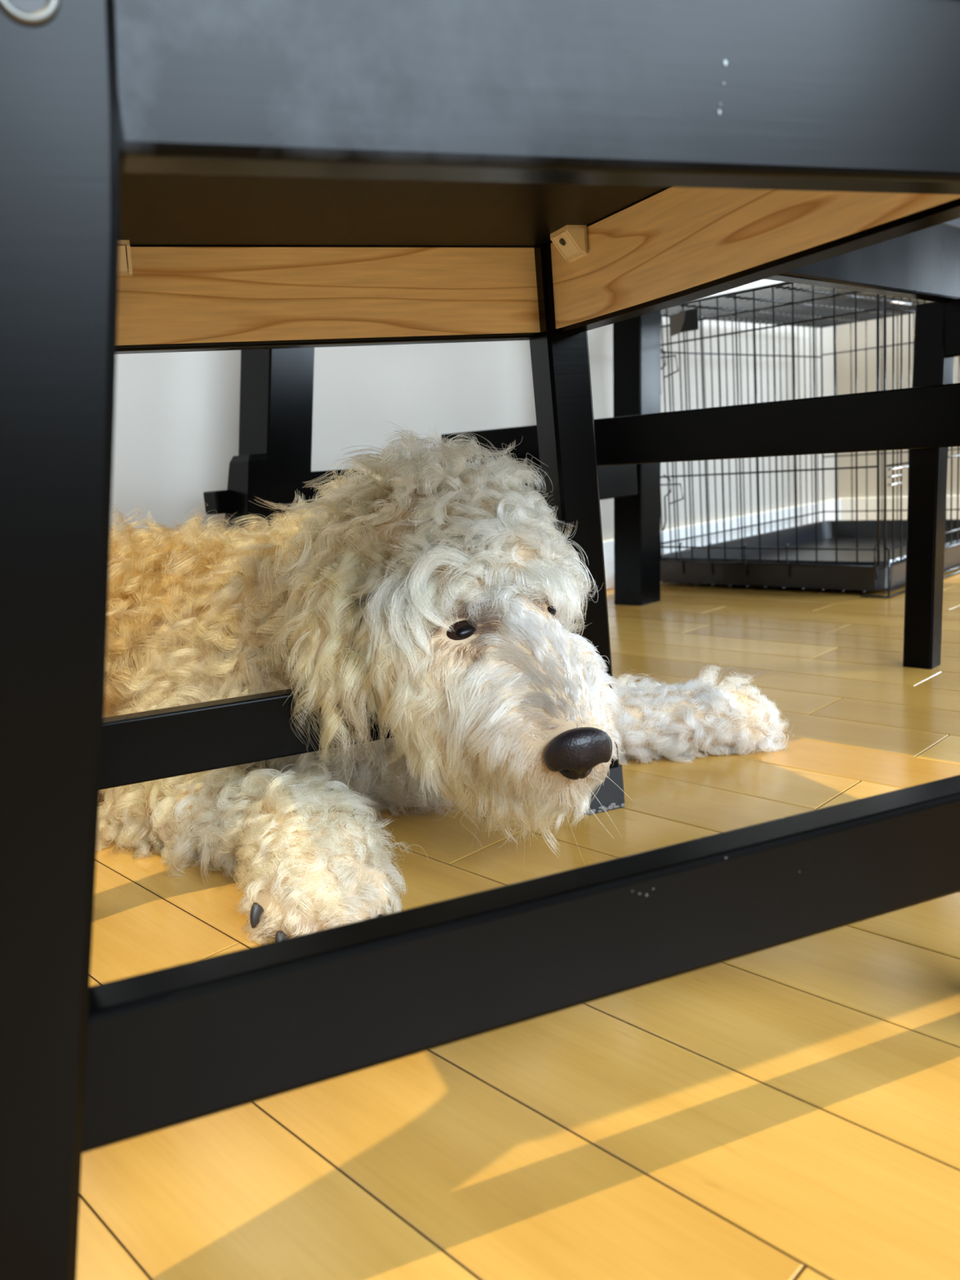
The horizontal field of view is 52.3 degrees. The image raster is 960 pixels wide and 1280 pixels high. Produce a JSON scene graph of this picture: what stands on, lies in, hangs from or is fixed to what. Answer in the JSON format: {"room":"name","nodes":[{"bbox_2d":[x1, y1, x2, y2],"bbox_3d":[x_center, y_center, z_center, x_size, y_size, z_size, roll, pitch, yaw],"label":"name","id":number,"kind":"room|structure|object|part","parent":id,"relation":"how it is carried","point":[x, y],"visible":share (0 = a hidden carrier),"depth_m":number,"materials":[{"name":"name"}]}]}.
{"room":"dining room","nodes":[
{"label":"dining room","id":0,"kind":"room"},
{"bbox_2d":[111,279,838,540],"bbox_3d":[-0.800,-1.047,1.053,5.070,2.410,0.120,-14,14,-43],"label":"wall","id":1,"kind":"structure","parent":0,"point":[176,436],"depth_m":1.71,"materials":[{"name":"paint"}]},
{"bbox_2d":[602,497,842,589],"bbox_3d":[-0.708,0.089,1.173,4.950,0.105,0.016,-14,14,-43],"label":"baseboard","id":2,"kind":"structure","parent":1,"relation":"attached to","point":[829,504],"depth_m":2.43,"materials":[{"name":"white paint"}]},
{"bbox_2d":[75,564,959,1279],"bbox_3d":[0.561,0.284,-0.100,4.960,0.006,3.630,-14,14,-43],"label":"floor","id":3,"kind":"structure","parent":0,"point":[788,1111],"depth_m":0.47,"materials":[{"name":"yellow wood"}]},
{"bbox_2d":[97,422,794,946],"bbox_3d":[-0.276,0.020,0.854,1.033,0.290,0.462,-2,11,14],"label":"dog","id":4,"kind":"object","parent":3,"relation":"on","point":[438,595],"visible":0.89,"depth_m":0.70},
{"bbox_2d":[0,0,959,1279],"bbox_3d":[-0.049,-0.251,0.504,0.519,0.916,0.460,-8,11,-20],"label":"dining chair","id":5,"kind":"object","parent":3,"relation":"on","point":[176,175],"visible":0.91,"depth_m":0.33,"materials":[{"name":"black paint"}]},
{"bbox_2d":[8,0,47,13],"bbox_3d":[-0.116,-0.166,0.251,0.011,0.011,0.001,-8,11,-20],"label":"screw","id":6,"kind":"object","parent":5,"relation":"attached to","point":[25,6],"depth_m":0.25,"materials":[{"name":"silver metal"}]},
{"bbox_3d":[-0.160,-0.187,0.250,0.120,0.900,0.036,-8,11,-20],"label":"leg","id":7,"kind":"part","parent":5,"relation":"part of","materials":[{"name":"black paint"}]},
{"bbox_3d":[-0.002,-0.265,0.521,0.410,0.020,0.460,-8,11,-20],"label":"seat","id":8,"kind":"part","parent":5,"relation":"part of","materials":[{"name":"brown wood"}]},
{"bbox_3d":[0.077,-0.081,0.799,0.044,0.454,0.037,-8,11,-20],"label":"leg","id":9,"kind":"part","parent":5,"relation":"part of","materials":[{"name":"black paint"}]},
{"bbox_2d":[203,310,959,605],"bbox_3d":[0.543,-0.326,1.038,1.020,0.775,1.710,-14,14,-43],"label":"chair","id":10,"kind":"object","parent":3,"relation":"on","point":[273,460],"visible":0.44,"depth_m":1.29,"materials":[{"name":"black paint"}]},
{"bbox_3d":[-0.278,-0.275,1.316,0.180,0.700,0.075,-14,14,-43],"label":"leg","id":11,"kind":"part","parent":10,"relation":"part of","materials":[{"name":"black paint"}]},
{"bbox_3d":[0.298,-0.421,1.859,0.118,0.700,0.066,-14,14,-43],"label":"leg","id":12,"kind":"part","parent":10,"relation":"part of","materials":[{"name":"black paint"}]},
{"bbox_2d":[660,281,959,598],"bbox_3d":[0.808,-0.448,2.144,0.824,0.568,0.535,-14,14,-43],"label":"dog crate","id":13,"kind":"object","parent":3,"relation":"on","point":[866,555],"visible":0.72,"depth_m":2.01,"materials":[{"name":"black metal"}]},
{"bbox_3d":[0.410,-0.627,1.920,0.003,0.040,0.042,-14,14,-43],"label":"name plate","id":14,"kind":"part","parent":13,"relation":"part of","materials":[{"name":"black plastic"}]},
{"bbox_3d":[0.625,-0.495,2.332,0.811,0.515,0.006,-14,14,-43],"label":"wall panel","id":15,"kind":"part","parent":13,"relation":"part of","materials":[{"name":"black metal"}]},
{"label":"panel","id":16,"kind":"part","parent":13,"relation":"part of","materials":[{"name":"black metal"}]},
{"bbox_3d":[0.786,-0.726,2.100,0.810,0.005,0.523,-14,14,-43],"label":"panel","id":17,"kind":"part","parent":13,"relation":"part of","materials":[{"name":"black metal"}]},
{"bbox_2d":[660,519,959,591],"bbox_3d":[0.827,-0.203,2.198,0.801,0.056,0.512,-14,14,-43],"label":"tray","id":18,"kind":"object","parent":13,"relation":"on","point":[845,570],"depth_m":2.04,"materials":[{"name":"black plastic"}]},
{"bbox_3d":[0.826,-0.213,2.187,0.821,0.089,0.534,-14,14,-43],"label":"frame","id":19,"kind":"part","parent":13,"relation":"part of","materials":[{"name":"black metal"}]},
{"bbox_3d":[1.093,-0.548,2.421,0.005,0.516,0.523,-14,14,-43],"label":"panel","id":20,"kind":"part","parent":13,"relation":"part of","materials":[{"name":"black metal"}]},
{"bbox_3d":[0.987,-0.454,1.963,0.812,0.516,0.005,-14,14,-43],"label":"window panel","id":21,"kind":"part","parent":13,"relation":"part of","materials":[{"name":"black metal"}]},
{"bbox_2d":[764,222,959,669],"bbox_3d":[0.667,-0.200,1.015,0.960,0.518,0.465,-14,14,-43],"label":"table","id":22,"kind":"object","parent":3,"relation":"on","point":[924,264],"visible":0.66,"depth_m":1.15,"materials":[{"name":"black paint"}]},
{"bbox_3d":[0.519,-0.428,1.109,0.960,0.081,0.022,-14,14,-43],"label":"rail","id":23,"kind":"part","parent":22,"relation":"part of","materials":[{"name":"black paint"}]},
{"bbox_3d":[0.548,-0.183,1.195,0.044,0.437,0.046,-14,14,-43],"label":"leg","id":24,"kind":"part","parent":22,"relation":"part of","materials":[{"name":"black paint"}]},
{"bbox_3d":[0.684,-0.348,1.006,0.022,0.064,0.392,-14,14,-43],"label":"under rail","id":25,"kind":"part","parent":22,"relation":"part of","materials":[{"name":"black paint"}]},
{"bbox_2d":[836,288,959,497],"bbox_3d":[1.440,-1.444,2.244,0.120,2.410,1.250,-14,14,-43],"label":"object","id":26,"kind":"structure","parent":0,"point":[843,331],"depth_m":2.72,"materials":[{"name":"paint"}]},
{"bbox_2d":[841,494,959,519],"bbox_3d":[1.485,-0.312,2.401,0.017,0.105,1.234,-14,14,-43],"label":"baseboard","id":27,"kind":"structure","parent":26,"relation":"attached to","point":[872,501],"depth_m":2.75,"materials":[{"name":"white paint"}]},
{"bbox_2d":[945,217,959,226],"bbox_3d":[1.272,-1.592,2.365,0.060,1.340,0.640,-14,14,-43],"label":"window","id":28,"kind":"structure","parent":26,"relation":"in","point":[956,222],"depth_m":2.54,"materials":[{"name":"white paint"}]}
]}

